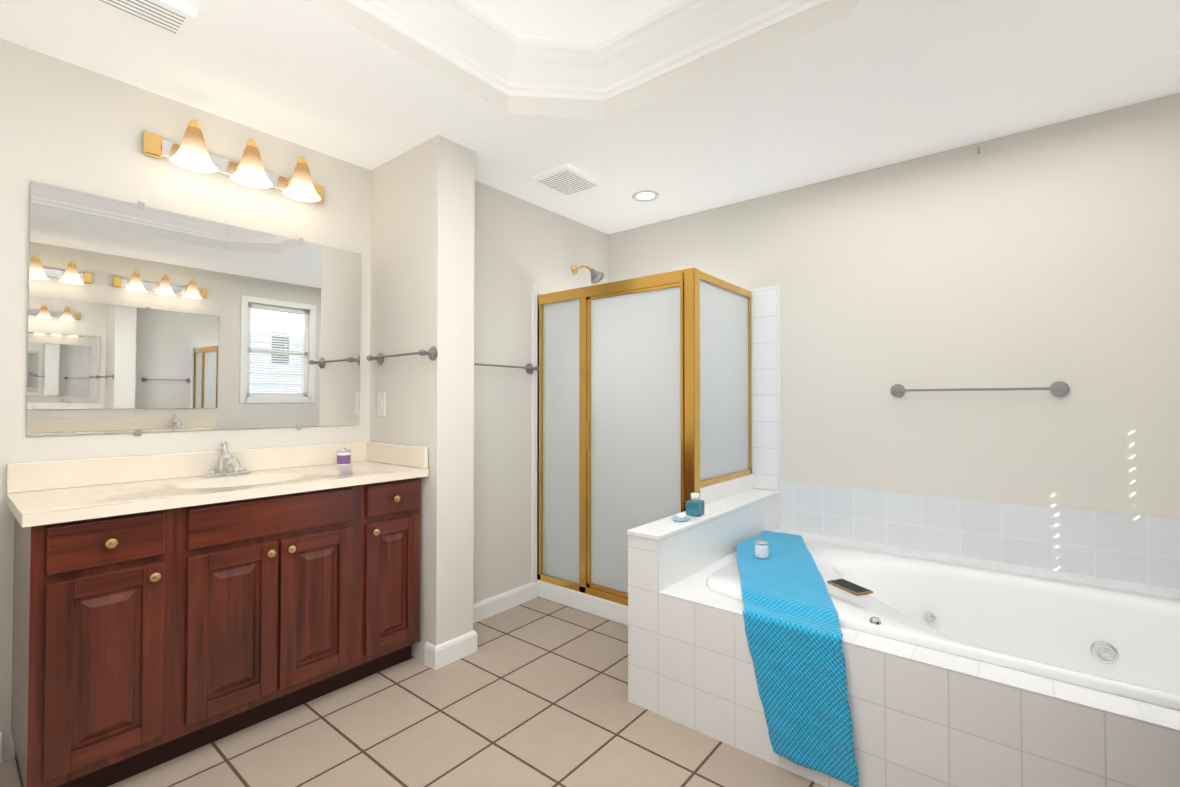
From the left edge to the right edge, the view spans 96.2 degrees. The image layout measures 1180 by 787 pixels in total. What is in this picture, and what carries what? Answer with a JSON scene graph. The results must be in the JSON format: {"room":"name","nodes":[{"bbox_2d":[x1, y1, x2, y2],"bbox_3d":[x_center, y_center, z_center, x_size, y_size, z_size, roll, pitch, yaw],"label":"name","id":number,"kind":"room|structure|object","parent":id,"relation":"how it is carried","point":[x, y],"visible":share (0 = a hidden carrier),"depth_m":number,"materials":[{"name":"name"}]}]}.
{"room":"bathroom","nodes":[
{"label":"bathroom","id":0,"kind":"room"},
{"bbox_2d":[0,38,370,760],"bbox_3d":[-2.051,-0.133,1.788,0.100,2.740,2.690,-1,-1,39],"label":"wall","id":1,"kind":"structure","parent":0,"point":[68,126],"depth_m":2.01,"materials":[{"name":"white paint"}]},
{"bbox_2d":[26,181,360,435],"bbox_3d":[-1.568,-0.288,2.290,0.009,0.909,1.185,0,-1,39],"label":"vanity mirror","id":2,"kind":"object","parent":1,"relation":"attached to","point":[142,317],"visible":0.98,"depth_m":2.15,"materials":[{"name":"clear glass"}]},
{"bbox_2d":[143,119,323,203],"bbox_3d":[-1.467,-1.002,2.287,0.192,0.182,0.690,-1,-1,39],"label":"sconce","id":3,"kind":"object","parent":1,"relation":"attached to","point":[190,153],"visible":1,"depth_m":2.25,"materials":[{"name":"white glass"}]},
{"bbox_2d":[0,597,824,786],"bbox_3d":[-0.087,1.260,1.307,3.730,0.060,4.450,-1,-1,39],"label":"floor","id":4,"kind":"structure","parent":0,"point":[532,693],"depth_m":1.92,"materials":[{"name":"tile"}]},
{"bbox_2d":[0,732,1,763],"bbox_3d":[-2.372,1.179,1.282,0.014,0.100,1.270,-1,-1,39],"label":"baseboard","id":5,"kind":"structure","parent":4,"relation":"on","point":[0,732],"depth_m":1.77,"materials":[{"name":"white"}]},
{"bbox_2d":[6,441,428,786],"bbox_3d":[-1.357,0.722,2.109,0.549,1.040,1.282,-1,-1,39],"label":"bathroom vanity","id":6,"kind":"object","parent":4,"relation":"on","point":[168,607],"visible":1,"depth_m":1.82,"materials":[{"name":"brown wood"}]},
{"bbox_2d":[202,441,250,477],"bbox_3d":[-1.494,0.273,2.199,0.197,0.140,0.164,-1,-1,39],"label":"faucet","id":7,"kind":"object","parent":6,"relation":"on","point":[225,463],"depth_m":2.22,"materials":[{"name":"silver metal"}]},
{"bbox_2d":[337,447,350,465],"bbox_3d":[-1.190,0.302,2.557,0.062,0.088,0.062,-1,-1,39],"label":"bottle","id":8,"kind":"object","parent":6,"relation":"on","point":[343,456],"visible":1,"depth_m":2.53,"materials":[{"name":"purple plastic"}]},
{"bbox_2d":[537,265,753,625],"bbox_3d":[0.325,0.193,3.236,1.096,2.130,0.756,-1,-1,39],"label":"shower","id":9,"kind":"object","parent":4,"relation":"on","point":[644,406],"visible":0.88,"depth_m":2.95,"materials":[{"name":"white glass"}]},
{"bbox_2d":[627,481,1179,786],"bbox_3d":[1.385,0.867,1.994,2.098,0.745,1.334,-1,-1,39],"label":"bathtub","id":10,"kind":"object","parent":4,"relation":"on","point":[992,644],"visible":0.92,"depth_m":1.96,"materials":[{"name":"white tile"}]},
{"bbox_2d":[672,512,690,521],"bbox_3d":[0.399,0.538,2.314,0.073,0.030,0.104,-1,-1,39],"label":"soap dish","id":11,"kind":"object","parent":10,"relation":"on","point":[681,517],"visible":1,"depth_m":2.29,"materials":[{"name":"blue"}]},
{"bbox_2d":[686,493,704,516],"bbox_3d":[0.481,0.505,2.419,0.065,0.098,0.065,-1,-1,39],"label":"candle holder","id":12,"kind":"object","parent":10,"relation":"on","point":[695,505],"visible":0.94,"depth_m":2.40,"materials":[{"name":"teal glass"}]},
{"bbox_2d":[736,530,858,786],"bbox_3d":[0.796,0.958,2.239,0.333,0.465,1.269,0,-1,14],"label":"towel","id":13,"kind":"object","parent":10,"relation":"on","point":[794,634],"visible":0.96,"depth_m":1.73,"materials":[{"name":"blue fabric"}]},
{"bbox_2d":[755,540,768,558],"bbox_3d":[0.762,0.689,2.346,0.059,0.068,0.059,-1,-1,39],"label":"jar","id":14,"kind":"object","parent":13,"relation":"on","point":[761,548],"visible":1,"depth_m":2.32,"materials":[{"name":"white glass"}]},
{"bbox_2d":[827,579,872,595],"bbox_3d":[0.990,0.737,2.019,0.076,0.010,0.150,0,-1,-19],"label":"phone","id":15,"kind":"object","parent":10,"relation":"on","point":[851,587],"visible":1,"depth_m":2.00,"materials":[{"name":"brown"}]},
{"bbox_2d":[369,135,474,660],"bbox_3d":[-0.904,-0.119,2.725,0.700,2.740,0.210,-1,-1,39],"label":"wall","id":16,"kind":"structure","parent":0,"point":[422,243],"depth_m":2.52,"materials":[{"name":"white paint"}]},
{"bbox_2d":[377,393,385,415],"bbox_3d":[-1.073,0.056,2.717,0.075,0.120,0.010,-1,-1,39],"label":"switch plate","id":17,"kind":"object","parent":16,"relation":"attached to","point":[381,404],"visible":1,"depth_m":2.71,"materials":[{"name":"white plastic"}]},
{"bbox_2d":[366,347,437,364],"bbox_3d":[-0.925,-0.182,2.557,0.526,0.065,0.076,-1,-1,39],"label":"towel bar","id":18,"kind":"object","parent":16,"relation":"attached to","point":[432,353],"visible":1,"depth_m":2.47,"materials":[{"name":"grey metal"}]},
{"bbox_2d":[473,581,536,622],"bbox_3d":[-0.550,1.205,3.002,0.014,0.100,0.698,-1,-1,39],"label":"baseboard","id":19,"kind":"structure","parent":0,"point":[483,609],"depth_m":3.06,"materials":[{"name":"white wood"}]},
{"bbox_2d":[473,180,608,603],"bbox_3d":[-0.455,-0.108,3.493,0.430,2.740,1.550,-1,-1,39],"label":"wall","id":20,"kind":"structure","parent":0,"point":[521,247],"depth_m":3.12,"materials":[{"name":"white paint"}]},
{"bbox_2d":[474,363,539,373],"bbox_3d":[-0.498,-0.155,3.033,0.081,0.065,0.566,-1,-1,39],"label":"towel bar","id":21,"kind":"object","parent":20,"relation":"attached to","point":[530,368],"visible":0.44,"depth_m":3.10,"materials":[{"name":"grey metal"}]},
{"bbox_2d":[531,285,536,582],"bbox_3d":[-0.344,0.244,3.275,0.013,1.830,0.038,-1,-1,39],"label":"trim","id":22,"kind":"structure","parent":20,"relation":"attached to","point":[534,460],"depth_m":3.27,"materials":[{"name":"white"}]},
{"bbox_2d":[468,0,673,41],"bbox_3d":[-0.087,-1.495,1.348,3.730,0.070,4.450,-1,-1,39],"label":"ceiling","id":23,"kind":"structure","parent":0,"point":[587,20],"depth_m":2.03,"materials":[{"name":"white paint"}]},
{"bbox_2d":[0,0,1179,233],"bbox_3d":[-0.087,-1.335,1.346,3.530,0.250,4.250,-1,-1,39],"label":"ceiling","id":24,"kind":"structure","parent":0,"point":[832,90],"depth_m":2.09,"materials":[{"name":"white paint"}]},
{"bbox_2d":[89,0,196,39],"bbox_3d":[-1.393,-1.193,1.599,0.170,0.026,0.300,-1,-1,39],"label":"ceiling vent","id":25,"kind":"object","parent":24,"relation":"in","point":[174,18],"visible":1,"depth_m":1.64,"materials":[{"name":"white"}]},
{"bbox_2d":[531,163,602,196],"bbox_3d":[-0.124,-1.173,2.925,0.270,0.026,0.300,-1,-1,39],"label":"ceiling vent","id":26,"kind":"object","parent":24,"relation":"in","point":[567,180],"visible":1,"depth_m":2.89,"materials":[{"name":"white plastic"}]},
{"bbox_2d":[347,0,830,101],"bbox_3d":[-0.207,-1.374,1.198,1.570,0.174,2.067,-1,-1,39],"label":"crown molding","id":27,"kind":"structure","parent":24,"relation":"attached to","point":[481,45],"depth_m":2.06,"materials":[{"name":"white paint"}]},
{"bbox_2d":[632,190,658,201],"bbox_3d":[0.331,-1.178,3.161,0.160,0.010,0.160,-1,-1,39],"label":"recessed light","id":28,"kind":"object","parent":24,"relation":"in","point":[649,195],"visible":0.98,"depth_m":3.15,"materials":[{"name":"white"}]},
{"bbox_2d":[609,92,1179,518],"bbox_3d":[1.450,-0.117,2.882,3.300,2.740,0.100,-1,-1,39],"label":"wall","id":29,"kind":"structure","parent":0,"point":[1045,256],"depth_m":2.49,"materials":[{"name":"white paint"}]},
{"bbox_2d":[749,285,780,489],"bbox_3d":[1.038,-0.034,3.146,0.185,1.198,0.009,-1,-1,39],"label":"wall tile strip","id":30,"kind":"object","parent":29,"relation":"attached to","point":[765,385],"visible":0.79,"depth_m":3.14,"materials":[{"name":"white tile"}]},
{"bbox_2d":[890,381,1069,396],"bbox_3d":[1.792,-0.018,2.485,0.686,0.065,0.081,-1,-1,39],"label":"towel bar","id":31,"kind":"object","parent":29,"relation":"attached to","point":[1059,388],"visible":1,"depth_m":2.41,"materials":[{"name":"grey metal"}]}
]}

